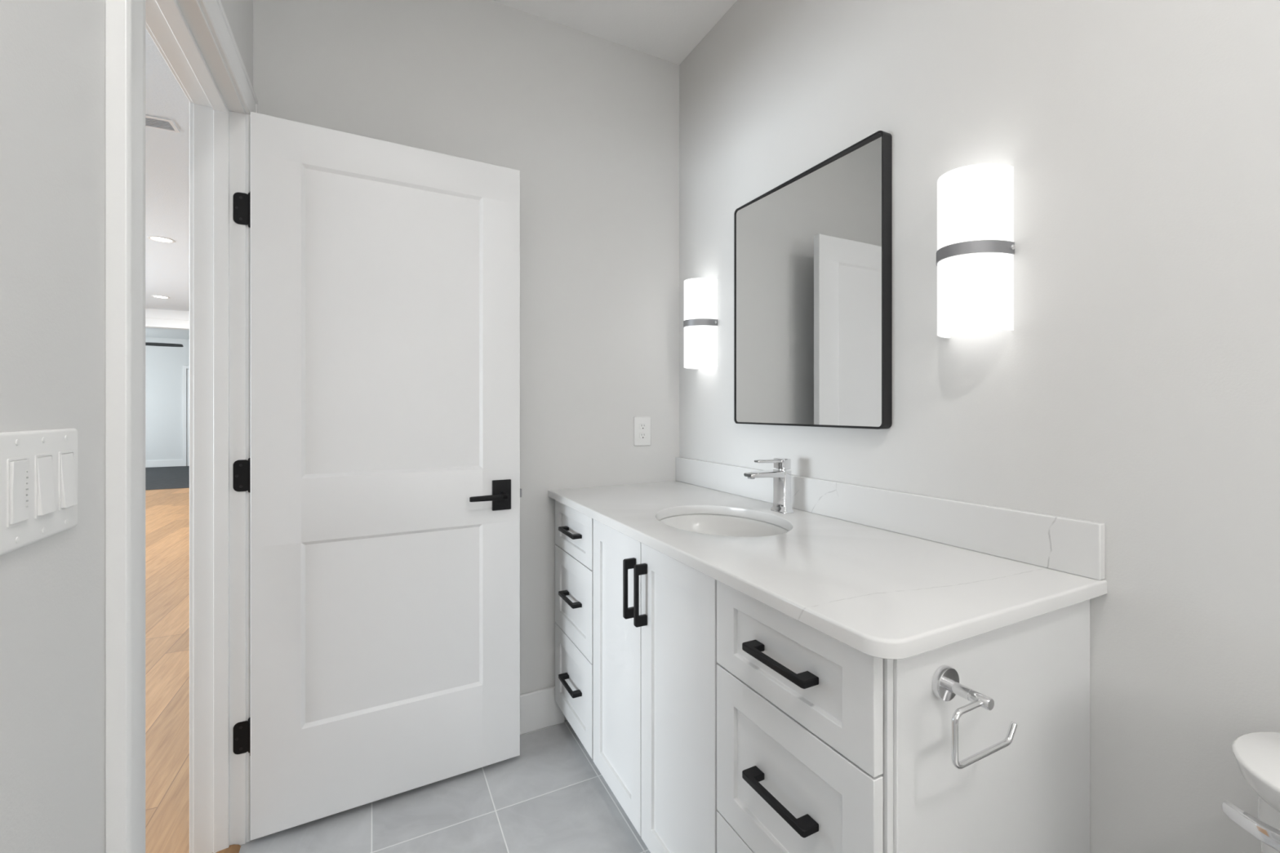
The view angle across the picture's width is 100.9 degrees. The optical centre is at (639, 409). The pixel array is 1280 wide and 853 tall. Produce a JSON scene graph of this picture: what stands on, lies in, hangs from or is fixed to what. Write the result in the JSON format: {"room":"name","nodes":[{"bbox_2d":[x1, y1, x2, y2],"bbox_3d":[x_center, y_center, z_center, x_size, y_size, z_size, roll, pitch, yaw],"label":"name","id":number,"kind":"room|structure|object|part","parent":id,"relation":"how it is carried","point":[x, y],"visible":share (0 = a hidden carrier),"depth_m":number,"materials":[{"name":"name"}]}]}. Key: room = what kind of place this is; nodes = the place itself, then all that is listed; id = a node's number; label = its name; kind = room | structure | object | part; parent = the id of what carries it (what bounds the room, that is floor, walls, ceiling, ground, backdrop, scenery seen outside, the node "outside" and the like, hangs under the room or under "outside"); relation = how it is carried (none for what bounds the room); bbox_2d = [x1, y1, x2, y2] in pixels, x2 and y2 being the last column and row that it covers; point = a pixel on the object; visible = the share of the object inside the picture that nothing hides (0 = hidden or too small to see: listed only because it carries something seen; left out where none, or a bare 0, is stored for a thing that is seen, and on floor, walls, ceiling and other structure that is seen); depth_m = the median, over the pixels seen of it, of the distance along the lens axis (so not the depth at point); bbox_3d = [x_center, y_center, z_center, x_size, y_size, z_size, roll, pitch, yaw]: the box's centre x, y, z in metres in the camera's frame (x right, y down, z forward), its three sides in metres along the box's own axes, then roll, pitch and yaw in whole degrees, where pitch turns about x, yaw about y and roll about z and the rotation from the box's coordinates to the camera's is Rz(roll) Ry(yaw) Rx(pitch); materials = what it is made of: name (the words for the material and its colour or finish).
{"room":"bathroom","nodes":[
{"label":"bathroom","id":0,"kind":"room"},
{"bbox_2d":[0,0,253,852],"bbox_3d":[-0.383,-0.143,-0.089,0.108,2.743,3.800,0,0,-27],"label":"wall","id":1,"kind":"structure","parent":0,"point":[52,52],"depth_m":0.61,"materials":[{"name":"white paint"}]},
{"bbox_2d":[0,427,77,555],"bbox_3d":[-0.653,0.083,0.577,0.011,0.120,0.162,0,0,-27],"label":"light switch","id":2,"kind":"object","parent":1,"relation":"attached to","point":[38,468],"visible":1,"depth_m":0.56,"materials":[{"name":"white plastic"}]},
{"bbox_3d":[-0.631,0.083,0.536,0.002,0.068,0.034,0,0,-27],"label":"switch frame","id":3,"kind":"part","parent":2,"relation":"part of","materials":[{"name":"white plastic"}]},
{"bbox_3d":[-0.653,0.083,0.579,0.002,0.068,0.034,0,0,-27],"label":"switch frame","id":4,"kind":"part","parent":2,"relation":"part of","materials":[{"name":"white plastic"}]},
{"bbox_3d":[-0.675,0.083,0.621,0.002,0.068,0.034,0,0,-27],"label":"switch frame","id":5,"kind":"part","parent":2,"relation":"part of","materials":[{"name":"white plastic"}]},
{"bbox_2d":[105,0,257,852],"bbox_3d":[-0.992,0.154,1.125,0.145,2.150,0.944,0,0,-27],"label":"door frame","id":6,"kind":"structure","parent":1,"relation":"attached to","point":[195,38],"depth_m":1.35,"materials":[{"name":"white paint"}]},
{"bbox_3d":[-1.051,0.154,1.095,0.013,2.150,0.944,0,0,-27],"label":"casing","id":7,"kind":"part","parent":6,"relation":"part of","materials":[{"name":"white paint"}]},
{"bbox_2d":[233,111,521,840],"bbox_3d":[-0.774,0.186,1.660,0.814,2.032,0.147,0,0,-29],"label":"door","id":8,"kind":"structure","parent":1,"relation":"in","point":[381,474],"depth_m":1.62,"materials":[{"name":"white paint"}]},
{"bbox_3d":[-0.503,0.292,1.751,0.126,0.024,0.048,0,0,-29],"label":"lever","id":9,"kind":"part","parent":8,"relation":"part of","materials":[{"name":"black metal"}]},
{"bbox_3d":[-0.471,0.292,1.800,0.063,0.102,0.009,0,0,-29],"label":"handle","id":10,"kind":"part","parent":8,"relation":"part of","materials":[{"name":"black metal"}]},
{"bbox_2d":[145,337,189,466],"bbox_3d":[-9.385,-0.143,11.672,5.600,2.743,0.120,0,0,-27],"label":"wall","id":11,"kind":"structure","parent":0,"point":[164,365],"depth_m":11.23,"materials":[{"name":"white paint"}]},
{"bbox_2d":[145,459,182,467],"bbox_3d":[-10.799,1.152,10.880,2.160,0.146,0.015,0,0,-27],"label":"baseboard","id":12,"kind":"structure","parent":11,"relation":"attached to","point":[166,463],"depth_m":11.22,"materials":[{"name":"white paint"}]},
{"bbox_2d":[182,365,189,466],"bbox_3d":[-9.398,0.142,11.582,0.975,2.166,0.030,0,0,-27],"label":"door","id":13,"kind":"structure","parent":11,"relation":"in","point":[184,367],"depth_m":11.37,"materials":[{"name":"white paint"}]},
{"bbox_2d":[145,308,189,329],"bbox_3d":[-7.491,-1.380,7.991,5.450,0.268,0.160,0,0,-27],"label":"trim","id":14,"kind":"structure","parent":0,"point":[154,318],"depth_m":8.06,"materials":[{"name":"white paint"}]},
{"bbox_2d":[145,466,650,852],"bbox_3d":[-4.942,1.252,4.675,7.200,0.054,16.420,0,0,-27],"label":"floor","id":15,"kind":"structure","parent":0,"point":[552,797],"depth_m":1.69,"materials":[{"name":"grey tile"}]},
{"bbox_2d":[216,844,240,852],"bbox_3d":[-0.980,1.223,1.131,0.066,0.012,0.764,0,0,-27],"label":"threshold","id":16,"kind":"object","parent":15,"relation":"on","point":[234,848],"visible":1,"depth_m":1.46,"materials":[{"name":"brown wood"}]},
{"bbox_2d":[555,500,1089,852],"bbox_3d":[0.238,0.785,1.520,0.608,0.888,1.490,0,0,-27],"label":"vanity cabinet","id":17,"kind":"object","parent":15,"relation":"on","point":[717,719],"visible":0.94,"depth_m":0.95,"materials":[{"name":"white paint"}]},
{"bbox_3d":[-0.248,0.973,1.864,0.034,0.012,0.158,0,0,-27],"label":"drawer pull","id":18,"kind":"part","parent":17,"relation":"part of","materials":[{"name":"black metal"}]},
{"bbox_3d":[-0.248,0.670,1.864,0.034,0.012,0.158,0,0,-27],"label":"drawer pull","id":19,"kind":"part","parent":17,"relation":"part of","materials":[{"name":"black metal"}]},
{"bbox_3d":[-0.248,0.435,1.864,0.034,0.012,0.158,0,0,-27],"label":"drawer pull","id":20,"kind":"part","parent":17,"relation":"part of","materials":[{"name":"black metal"}]},
{"bbox_3d":[-0.233,0.975,1.874,0.020,0.302,0.384,0,0,-27],"label":"drawer","id":21,"kind":"part","parent":17,"relation":"part of","materials":[{"name":"white paint"}]},
{"bbox_3d":[-0.233,0.672,1.874,0.020,0.298,0.384,0,0,-27],"label":"drawer","id":22,"kind":"part","parent":17,"relation":"part of","materials":[{"name":"white paint"}]},
{"bbox_3d":[-0.233,0.434,1.874,0.020,0.171,0.384,0,0,-27],"label":"drawer","id":23,"kind":"part","parent":17,"relation":"part of","materials":[{"name":"white paint"}]},
{"bbox_3d":[-0.066,0.737,1.545,0.020,0.778,0.334,0,0,-27],"label":"cabinet door","id":24,"kind":"part","parent":17,"relation":"part of","materials":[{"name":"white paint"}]},
{"bbox_3d":[-0.028,0.478,1.410,0.034,0.158,0.012,0,0,-27],"label":"door pull","id":25,"kind":"part","parent":17,"relation":"part of","materials":[{"name":"black metal"}]},
{"bbox_3d":[0.001,0.476,1.352,0.034,0.158,0.012,0,0,-27],"label":"door pull","id":26,"kind":"part","parent":17,"relation":"part of","materials":[{"name":"black metal"}]},
{"bbox_3d":[0.087,0.737,1.243,0.020,0.778,0.336,0,0,-27],"label":"cabinet door","id":27,"kind":"part","parent":17,"relation":"part of","materials":[{"name":"white paint"}]},
{"bbox_3d":[0.252,0.975,0.918,0.020,0.302,0.381,0,0,-27],"label":"drawer","id":28,"kind":"part","parent":17,"relation":"part of","materials":[{"name":"white paint"}]},
{"bbox_3d":[0.236,0.670,0.908,0.034,0.012,0.158,0,0,-27],"label":"drawer pull","id":29,"kind":"part","parent":17,"relation":"part of","materials":[{"name":"black metal"}]},
{"bbox_3d":[0.236,0.435,0.908,0.034,0.012,0.158,0,0,-27],"label":"drawer pull","id":30,"kind":"part","parent":17,"relation":"part of","materials":[{"name":"black metal"}]},
{"bbox_3d":[0.252,0.672,0.918,0.020,0.298,0.381,0,0,-27],"label":"drawer","id":31,"kind":"part","parent":17,"relation":"part of","materials":[{"name":"white paint"}]},
{"bbox_3d":[0.252,0.434,0.918,0.020,0.171,0.381,0,0,-27],"label":"drawer","id":32,"kind":"part","parent":17,"relation":"part of","materials":[{"name":"white paint"}]},
{"bbox_2d":[547,457,1106,659],"bbox_3d":[0.250,0.275,1.512,0.595,0.130,1.516,0,0,-27],"label":"countertop","id":33,"kind":"structure","parent":17,"relation":"on","point":[879,572],"depth_m":1.09,"materials":[{"name":"white stone"}]},
{"bbox_2d":[658,513,789,537],"bbox_3d":[0.231,0.416,1.512,0.410,0.150,0.500,0,0,-27],"label":"undermount sink","id":34,"kind":"object","parent":33,"relation":"in","point":[724,525],"visible":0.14,"depth_m":1.70,"materials":[{"name":"white ceramic"}]},
{"bbox_2d":[743,457,793,514],"bbox_3d":[0.384,0.232,1.590,0.150,0.163,0.066,0,0,-27],"label":"faucet","id":35,"kind":"object","parent":33,"relation":"on","point":[781,477],"visible":1,"depth_m":1.59,"materials":[{"name":"silver metal"}]},
{"bbox_3d":[0.371,0.197,1.583,0.120,0.022,0.051,0,0,-27],"label":"spout","id":36,"kind":"part","parent":35,"relation":"part of","materials":[{"name":"silver metal"}]},
{"bbox_3d":[0.384,0.157,1.590,0.088,0.010,0.033,0,0,-27],"label":"lever","id":37,"kind":"part","parent":35,"relation":"part of","materials":[{"name":"silver metal"}]},
{"bbox_3d":[0.435,0.168,1.616,0.028,0.036,0.049,0,0,-27],"label":"handle","id":38,"kind":"part","parent":35,"relation":"part of","materials":[{"name":"silver metal"}]},
{"bbox_2d":[932,664,1017,768],"bbox_3d":[0.475,0.436,0.765,0.147,0.103,0.070,0,0,-27],"label":"toilet paper holder","id":39,"kind":"object","parent":17,"relation":"attached to","point":[946,685],"visible":1,"depth_m":0.75,"materials":[{"name":"silver metal"}]},
{"bbox_3d":[0.472,0.409,0.759,0.017,0.017,0.061,0,0,-27],"label":"arm","id":40,"kind":"part","parent":39,"relation":"part of","materials":[{"name":"silver metal"}]},
{"bbox_3d":[0.604,0.785,0.874,0.540,0.888,0.006,0,0,-27],"label":"panel","id":41,"kind":"part","parent":17,"relation":"part of","materials":[{"name":"white paint"}]},
{"bbox_2d":[1222,732,1279,852],"bbox_3d":[0.714,0.839,0.417,0.698,0.780,0.457,0,0,-27],"label":"toilet","id":42,"kind":"object","parent":15,"relation":"on","point":[1256,754],"visible":1,"depth_m":0.67,"materials":[{"name":"white ceramic"}]},
{"bbox_3d":[0.763,0.515,0.632,0.020,0.024,0.102,0,0,-19],"label":"lever arm","id":43,"kind":"part","parent":42,"relation":"part of","materials":[{"name":"silver metal"}]},
{"bbox_3d":[0.923,0.473,0.522,0.230,0.048,0.457,0,0,-27],"label":"tank lid","id":44,"kind":"part","parent":42,"relation":"part of","materials":[{"name":"white ceramic"}]},
{"bbox_3d":[0.943,0.666,0.532,0.178,0.336,0.410,0,0,-27],"label":"tank","id":45,"kind":"part","parent":42,"relation":"part of","materials":[{"name":"white ceramic"}]},
{"bbox_2d":[145,0,737,339],"bbox_3d":[-4.965,-1.564,4.719,7.200,0.100,16.520,0,0,-27],"label":"ceiling","id":46,"kind":"structure","parent":0,"point":[166,152],"depth_m":2.55,"materials":[{"name":"white paint"}]},
{"bbox_2d":[146,235,174,243],"bbox_3d":[-4.263,-1.511,4.705,0.184,0.006,0.184,0,0,-27],"label":"recessed light","id":47,"kind":"object","parent":46,"relation":"in","point":[157,238],"visible":1,"depth_m":4.71,"materials":[{"name":"white plastic"}]},
{"bbox_2d":[151,295,169,298],"bbox_3d":[-6.453,-1.511,7.115,0.184,0.006,0.184,0,0,-27],"label":"recessed light","id":48,"kind":"object","parent":46,"relation":"in","point":[156,296],"visible":1,"depth_m":7.10,"materials":[{"name":"white plastic"}]},
{"bbox_2d":[145,114,180,133],"bbox_3d":[-2.613,-1.510,2.755,0.300,0.008,0.140,0,0,-27],"label":"ceiling vent","id":49,"kind":"object","parent":46,"relation":"in","point":[172,125],"visible":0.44,"depth_m":2.80,"materials":[{"name":"white metal"}]},
{"bbox_2d":[145,342,183,346],"bbox_3d":[-8.868,-1.317,9.434,1.074,0.393,1.191,0,0,-27],"label":"ceiling fan","id":50,"kind":"object","parent":46,"relation":"hanging from","point":[166,344],"visible":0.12,"depth_m":9.59,"materials":[{"name":"black"}]},
{"bbox_2d":[253,0,679,720],"bbox_3d":[-0.536,-0.118,2.019,1.740,2.793,0.100,0,0,-27],"label":"wall","id":51,"kind":"structure","parent":0,"point":[588,123],"depth_m":2.06,"materials":[{"name":"white paint"}]},
{"bbox_2d":[520,685,564,734],"bbox_3d":[-0.684,1.155,1.881,0.870,0.148,0.014,0,0,-27],"label":"baseboard","id":52,"kind":"structure","parent":51,"relation":"attached to","point":[539,709],"depth_m":2.02,"materials":[{"name":"white paint"}]},
{"bbox_2d":[633,416,650,445],"bbox_3d":[0.011,0.093,2.236,0.079,0.124,0.008,0,0,-27],"label":"power outlet","id":53,"kind":"object","parent":51,"relation":"attached to","point":[642,424],"visible":1,"depth_m":2.23,"materials":[{"name":"white plastic"}]},
{"bbox_2d":[639,432,646,439],"bbox_3d":[0.012,0.112,2.234,0.033,0.026,0.003,0,0,-27],"label":"receptacle","id":54,"kind":"object","parent":53,"relation":"attached to","point":[642,435],"depth_m":2.23,"materials":[{"name":"grey plastic"}]},
{"bbox_2d":[639,423,646,429],"bbox_3d":[0.012,0.073,2.234,0.033,0.026,0.003,0,0,-27],"label":"receptacle","id":55,"kind":"object","parent":53,"relation":"attached to","point":[642,426],"depth_m":2.23,"materials":[{"name":"grey plastic"}]},
{"bbox_2d":[679,0,1279,852],"bbox_3d":[1.077,-0.118,0.651,0.100,2.793,3.800,0,0,-27],"label":"wall","id":56,"kind":"structure","parent":0,"point":[1134,388],"depth_m":0.99,"materials":[{"name":"white paint"}]},
{"bbox_2d":[683,277,717,368],"bbox_3d":[0.225,-0.338,2.104,0.105,0.344,0.156,0,0,-27],"label":"wall sconce","id":57,"kind":"object","parent":56,"relation":"attached to","point":[700,294],"visible":1,"depth_m":2.05,"materials":[{"name":"white glass"}]},
{"bbox_2d":[733,130,892,429],"bbox_3d":[0.498,-0.335,1.645,0.032,0.774,0.629,0,0,-27],"label":"wall mirror","id":58,"kind":"object","parent":56,"relation":"attached to","point":[813,251],"visible":1,"depth_m":1.56,"materials":[{"name":"black metal"}]},
{"bbox_2d":[675,457,1105,580],"bbox_3d":[0.506,0.262,1.643,0.020,0.104,1.513,0,0,-27],"label":"backsplash","id":59,"kind":"structure","parent":56,"relation":"attached to","point":[1073,546],"depth_m":1.23,"materials":[{"name":"white stone"}]},
{"bbox_2d":[936,163,1015,337],"bbox_3d":[0.708,-0.338,1.151,0.105,0.344,0.156,0,0,-27],"label":"wall sconce","id":60,"kind":"object","parent":56,"relation":"attached to","point":[975,251],"visible":1,"depth_m":1.10,"materials":[{"name":"white glass"}]}
]}

